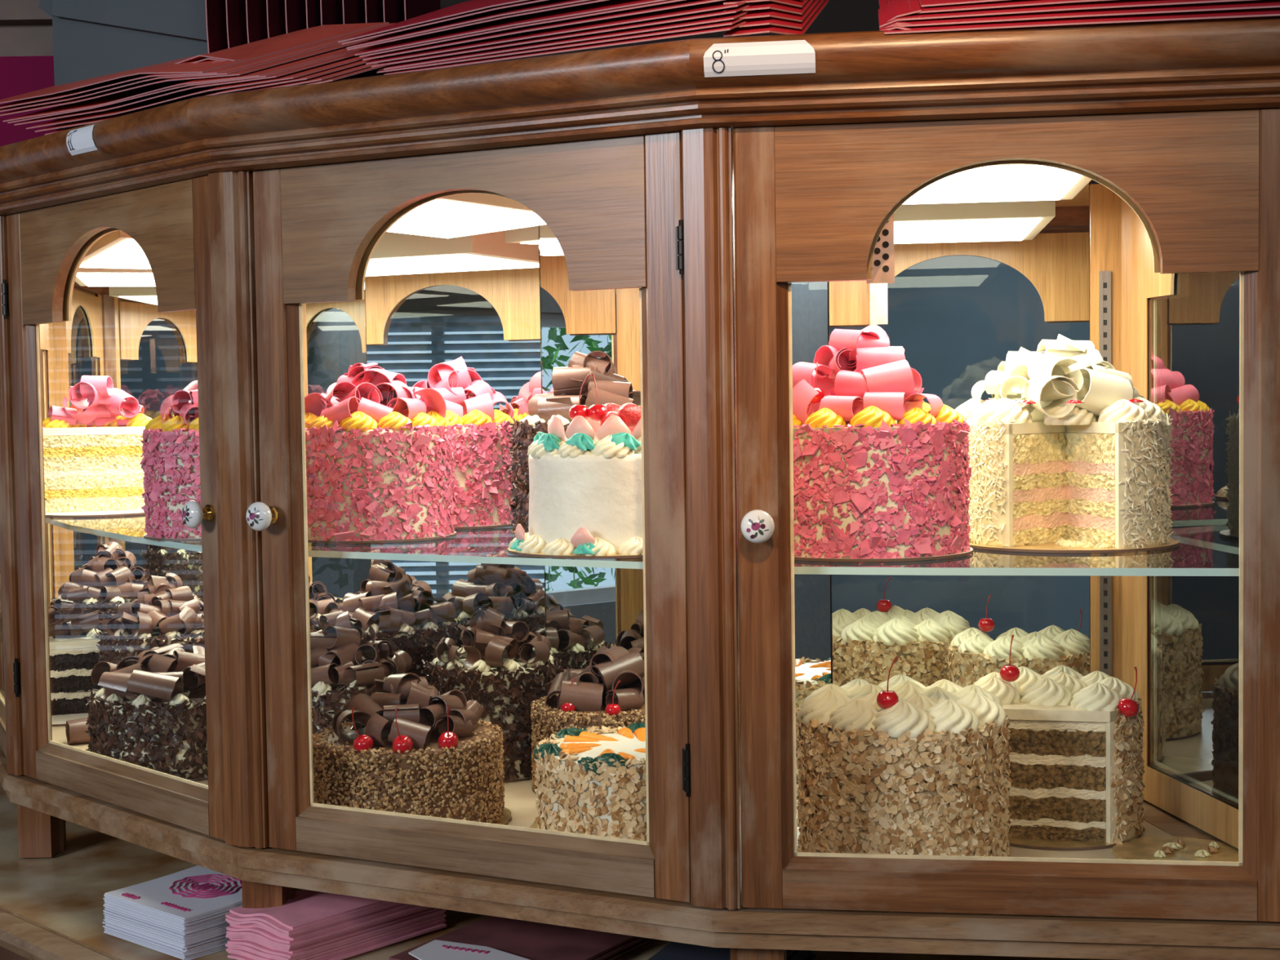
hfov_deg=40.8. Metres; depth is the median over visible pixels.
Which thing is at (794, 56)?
label
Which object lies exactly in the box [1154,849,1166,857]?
crumb
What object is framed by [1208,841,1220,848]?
crumb
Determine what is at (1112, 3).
carton
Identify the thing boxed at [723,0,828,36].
carton
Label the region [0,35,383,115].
carton
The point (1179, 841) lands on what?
crumb
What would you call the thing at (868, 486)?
cake
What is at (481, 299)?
mirror
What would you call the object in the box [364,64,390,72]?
carton
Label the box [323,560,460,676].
cake
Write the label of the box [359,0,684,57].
carton
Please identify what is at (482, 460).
cake
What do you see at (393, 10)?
carton
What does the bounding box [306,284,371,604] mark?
mirror
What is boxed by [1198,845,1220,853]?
crumb
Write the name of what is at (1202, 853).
crumb
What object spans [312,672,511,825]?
cake
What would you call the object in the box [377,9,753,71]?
carton
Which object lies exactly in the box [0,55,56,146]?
wall panel
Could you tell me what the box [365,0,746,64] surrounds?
carton
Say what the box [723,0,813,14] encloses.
carton
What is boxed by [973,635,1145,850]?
cake
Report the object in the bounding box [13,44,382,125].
carton
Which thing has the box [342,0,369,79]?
carton
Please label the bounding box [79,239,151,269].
diffuser
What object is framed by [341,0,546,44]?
carton
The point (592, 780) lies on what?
cake
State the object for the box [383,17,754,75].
carton
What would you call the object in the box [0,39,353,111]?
carton
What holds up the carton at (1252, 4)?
on the carton at (1272, 11)
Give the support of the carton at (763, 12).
on the carton at (761, 20)
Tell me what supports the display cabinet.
on the countertop
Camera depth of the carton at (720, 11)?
1.82 m
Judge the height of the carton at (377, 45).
0.104 m
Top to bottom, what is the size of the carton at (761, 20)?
0.088 m
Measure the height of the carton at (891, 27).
0.056 m
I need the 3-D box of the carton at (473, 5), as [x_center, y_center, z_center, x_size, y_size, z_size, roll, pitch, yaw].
[-0.061,-0.584,2.017,0.522,0.137,0.290,0,3,25]
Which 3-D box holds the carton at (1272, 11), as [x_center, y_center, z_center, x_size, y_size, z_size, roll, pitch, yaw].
[0.443,-0.484,1.753,0.400,0.092,0.255,0,3,9]
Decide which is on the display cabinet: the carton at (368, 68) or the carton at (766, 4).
the carton at (368, 68)
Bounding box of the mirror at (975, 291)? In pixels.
[829,182,1089,687]
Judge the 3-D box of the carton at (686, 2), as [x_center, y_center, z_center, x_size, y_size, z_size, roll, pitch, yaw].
[-0.048,-0.540,1.970,0.477,0.117,0.280,1,3,27]
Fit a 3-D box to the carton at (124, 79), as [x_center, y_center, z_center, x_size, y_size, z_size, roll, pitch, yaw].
[-0.612,-0.545,2.284,0.610,0.113,0.256,2,4,41]
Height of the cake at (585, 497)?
0.207 m
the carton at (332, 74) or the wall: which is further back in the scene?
the wall
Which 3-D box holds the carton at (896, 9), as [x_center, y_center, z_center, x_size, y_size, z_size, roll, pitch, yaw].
[0.269,-0.487,1.775,0.037,0.062,0.165,0,3,8]
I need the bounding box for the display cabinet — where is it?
[0,15,1279,959]
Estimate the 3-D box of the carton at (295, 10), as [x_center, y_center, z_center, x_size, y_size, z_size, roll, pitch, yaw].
[-0.452,-0.611,2.340,0.012,0.312,0.094,0,3,21]
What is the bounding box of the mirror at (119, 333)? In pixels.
[66,281,203,602]
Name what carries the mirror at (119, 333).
on the display cabinet
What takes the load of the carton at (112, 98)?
on the carton at (377, 45)
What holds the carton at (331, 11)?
on the display cabinet
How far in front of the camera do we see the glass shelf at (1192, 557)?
1.90 m
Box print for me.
[121,874,241,911]
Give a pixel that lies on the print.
(171, 892)
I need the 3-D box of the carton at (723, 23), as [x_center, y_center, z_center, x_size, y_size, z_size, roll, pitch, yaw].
[-0.041,-0.511,1.937,0.458,0.104,0.284,1,3,29]
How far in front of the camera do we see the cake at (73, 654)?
2.96 m
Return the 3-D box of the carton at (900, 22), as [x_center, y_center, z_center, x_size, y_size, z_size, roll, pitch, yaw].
[0.266,-0.473,1.756,0.037,0.054,0.165,0,3,8]
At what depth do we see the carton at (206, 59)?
2.11 m
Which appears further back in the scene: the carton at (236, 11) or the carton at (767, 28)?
the carton at (236, 11)
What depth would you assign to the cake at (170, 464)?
2.26 m
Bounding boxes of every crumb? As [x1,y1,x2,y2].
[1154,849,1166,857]
[1158,845,1174,853]
[1162,842,1183,849]
[1172,838,1184,844]
[1194,849,1212,857]
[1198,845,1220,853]
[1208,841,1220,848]
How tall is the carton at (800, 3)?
0.086 m
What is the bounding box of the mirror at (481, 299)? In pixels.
[364,225,546,650]
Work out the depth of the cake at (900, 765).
1.89 m
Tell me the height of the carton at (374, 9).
0.312 m
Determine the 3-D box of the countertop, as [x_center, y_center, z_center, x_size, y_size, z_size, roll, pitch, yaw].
[-0.167,0.959,2.718,2.986,0.837,1.739,0,3,24]
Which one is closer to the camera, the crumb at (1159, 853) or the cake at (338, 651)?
the crumb at (1159, 853)
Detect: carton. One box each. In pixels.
[0,22,389,103]
[0,22,395,108]
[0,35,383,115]
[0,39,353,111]
[3,41,366,121]
[7,40,394,123]
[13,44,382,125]
[26,53,377,128]
[35,56,386,132]
[44,61,387,134]
[175,44,263,63]
[190,57,226,63]
[205,0,228,53]
[226,0,248,48]
[245,0,267,43]
[266,0,286,38]
[284,0,306,33]
[293,63,389,85]
[305,0,320,28]
[320,0,347,80]
[337,0,527,42]
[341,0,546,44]
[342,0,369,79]
[346,0,589,48]
[346,0,607,50]
[355,0,666,55]
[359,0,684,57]
[362,0,723,60]
[364,0,387,76]
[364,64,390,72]
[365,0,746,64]
[369,1,757,67]
[376,17,743,73]
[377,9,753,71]
[382,0,404,72]
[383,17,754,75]
[404,0,440,20]
[723,0,808,7]
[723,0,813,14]
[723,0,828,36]
[724,0,824,29]
[728,0,819,22]
[878,0,1279,34]
[878,8,920,27]
[878,17,911,31]
[884,0,921,21]
[884,20,911,27]
[888,0,1279,26]
[897,0,1251,20]
[907,0,1110,13]
[919,0,1005,6]
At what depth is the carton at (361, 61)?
2.04 m
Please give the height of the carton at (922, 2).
0.098 m
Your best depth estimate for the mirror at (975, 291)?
2.30 m
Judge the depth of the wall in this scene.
4.00 m
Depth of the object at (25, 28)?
3.41 m
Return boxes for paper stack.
[102,865,242,959]
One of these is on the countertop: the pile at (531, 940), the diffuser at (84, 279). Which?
the pile at (531, 940)
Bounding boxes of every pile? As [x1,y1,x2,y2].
[389,915,651,959]
[648,941,816,959]
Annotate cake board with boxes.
[1112,835,1238,862]
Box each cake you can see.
[42,375,151,517]
[48,599,104,726]
[49,541,150,633]
[83,643,208,782]
[96,573,204,688]
[139,380,201,542]
[304,362,457,543]
[308,575,340,632]
[310,611,416,735]
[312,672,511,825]
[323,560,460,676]
[412,355,520,529]
[422,606,561,782]
[506,351,640,534]
[507,373,643,559]
[529,722,646,840]
[530,645,644,793]
[792,324,973,562]
[795,656,1013,857]
[965,333,1179,553]
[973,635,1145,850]
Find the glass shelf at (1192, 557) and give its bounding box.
[45,514,1239,576]
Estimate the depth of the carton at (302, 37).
2.19 m
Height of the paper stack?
0.058 m
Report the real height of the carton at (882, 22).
0.057 m
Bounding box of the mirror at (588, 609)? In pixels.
[539,217,832,773]
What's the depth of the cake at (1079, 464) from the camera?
1.97 m
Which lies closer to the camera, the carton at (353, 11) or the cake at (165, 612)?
the carton at (353, 11)
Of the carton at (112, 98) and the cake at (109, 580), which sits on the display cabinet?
the cake at (109, 580)
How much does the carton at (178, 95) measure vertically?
0.099 m
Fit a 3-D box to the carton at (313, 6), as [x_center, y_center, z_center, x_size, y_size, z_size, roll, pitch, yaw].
[-0.423,-0.612,2.336,0.012,0.312,0.095,0,3,22]
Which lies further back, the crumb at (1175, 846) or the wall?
the wall
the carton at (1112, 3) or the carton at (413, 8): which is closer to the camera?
the carton at (1112, 3)
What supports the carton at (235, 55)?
on the carton at (206, 59)
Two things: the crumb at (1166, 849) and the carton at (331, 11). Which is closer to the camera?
the crumb at (1166, 849)
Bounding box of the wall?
[440,0,1243,760]
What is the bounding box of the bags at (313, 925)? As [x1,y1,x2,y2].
[225,888,446,959]
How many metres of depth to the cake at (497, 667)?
2.41 m
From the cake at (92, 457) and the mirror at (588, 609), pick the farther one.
the cake at (92, 457)
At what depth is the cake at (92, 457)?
2.88 m
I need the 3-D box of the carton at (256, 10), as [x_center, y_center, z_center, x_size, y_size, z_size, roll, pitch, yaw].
[-0.507,-0.611,2.348,0.012,0.312,0.094,0,3,20]
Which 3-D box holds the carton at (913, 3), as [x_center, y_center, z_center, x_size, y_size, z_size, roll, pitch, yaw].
[0.467,-0.516,1.791,0.377,0.097,0.261,0,3,8]
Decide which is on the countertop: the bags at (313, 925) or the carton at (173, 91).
the bags at (313, 925)
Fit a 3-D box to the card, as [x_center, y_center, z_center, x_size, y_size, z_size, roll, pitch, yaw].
[-0.699,-0.425,2.149,0.067,0.031,0.008,2,4,45]
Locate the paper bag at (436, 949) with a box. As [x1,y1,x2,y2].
[408,939,529,959]
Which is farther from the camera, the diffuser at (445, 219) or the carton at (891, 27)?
the diffuser at (445, 219)
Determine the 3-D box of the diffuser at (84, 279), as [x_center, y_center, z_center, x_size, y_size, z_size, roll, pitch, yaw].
[-0.914,-0.385,3.308,0.326,0.002,0.339,-1,3,-11]
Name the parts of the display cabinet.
glass pane, door, corner post, leg, arch trim, door, arch trim, header panel, door, knob, corner post, knob, leg, arch trim, header panel, door, crown moulding, moulding, corner post, knob, leg, vent plate, door, arch trim, header panel, post, arch trim, header panel, door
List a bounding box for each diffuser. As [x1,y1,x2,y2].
[76,272,155,286]
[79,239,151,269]
[386,200,546,238]
[902,164,1081,204]
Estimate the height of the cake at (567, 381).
0.248 m
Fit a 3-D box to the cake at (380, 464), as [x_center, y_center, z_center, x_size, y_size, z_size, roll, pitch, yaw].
[-0.359,-0.037,2.278,0.232,0.236,0.234,-1,3,0]
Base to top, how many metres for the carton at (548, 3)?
0.130 m
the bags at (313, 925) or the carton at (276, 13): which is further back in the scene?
the carton at (276, 13)
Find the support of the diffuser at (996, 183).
attached to the display cabinet
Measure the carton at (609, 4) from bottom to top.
0.122 m
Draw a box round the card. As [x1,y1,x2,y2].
[66,124,97,155]
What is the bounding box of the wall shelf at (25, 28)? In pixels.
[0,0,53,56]
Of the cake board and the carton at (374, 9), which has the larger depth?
the carton at (374, 9)
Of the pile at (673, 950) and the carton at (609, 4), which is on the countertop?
the pile at (673, 950)
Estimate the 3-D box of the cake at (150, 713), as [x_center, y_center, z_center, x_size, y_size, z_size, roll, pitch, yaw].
[-0.689,0.337,2.519,0.239,0.187,0.236,-2,3,-20]
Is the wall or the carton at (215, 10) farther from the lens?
the wall
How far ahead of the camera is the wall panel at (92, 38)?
2.43 m
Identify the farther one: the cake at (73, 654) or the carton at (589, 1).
the cake at (73, 654)
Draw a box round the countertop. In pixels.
[0,755,1238,959]
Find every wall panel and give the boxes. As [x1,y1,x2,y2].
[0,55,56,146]
[38,0,208,130]
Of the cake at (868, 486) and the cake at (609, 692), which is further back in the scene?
the cake at (609, 692)
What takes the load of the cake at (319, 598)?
on the display cabinet
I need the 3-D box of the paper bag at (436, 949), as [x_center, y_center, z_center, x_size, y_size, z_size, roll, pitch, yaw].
[-0.194,0.545,1.969,0.103,0.003,0.153,-3,3,-35]
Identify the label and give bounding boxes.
[703,40,815,77]

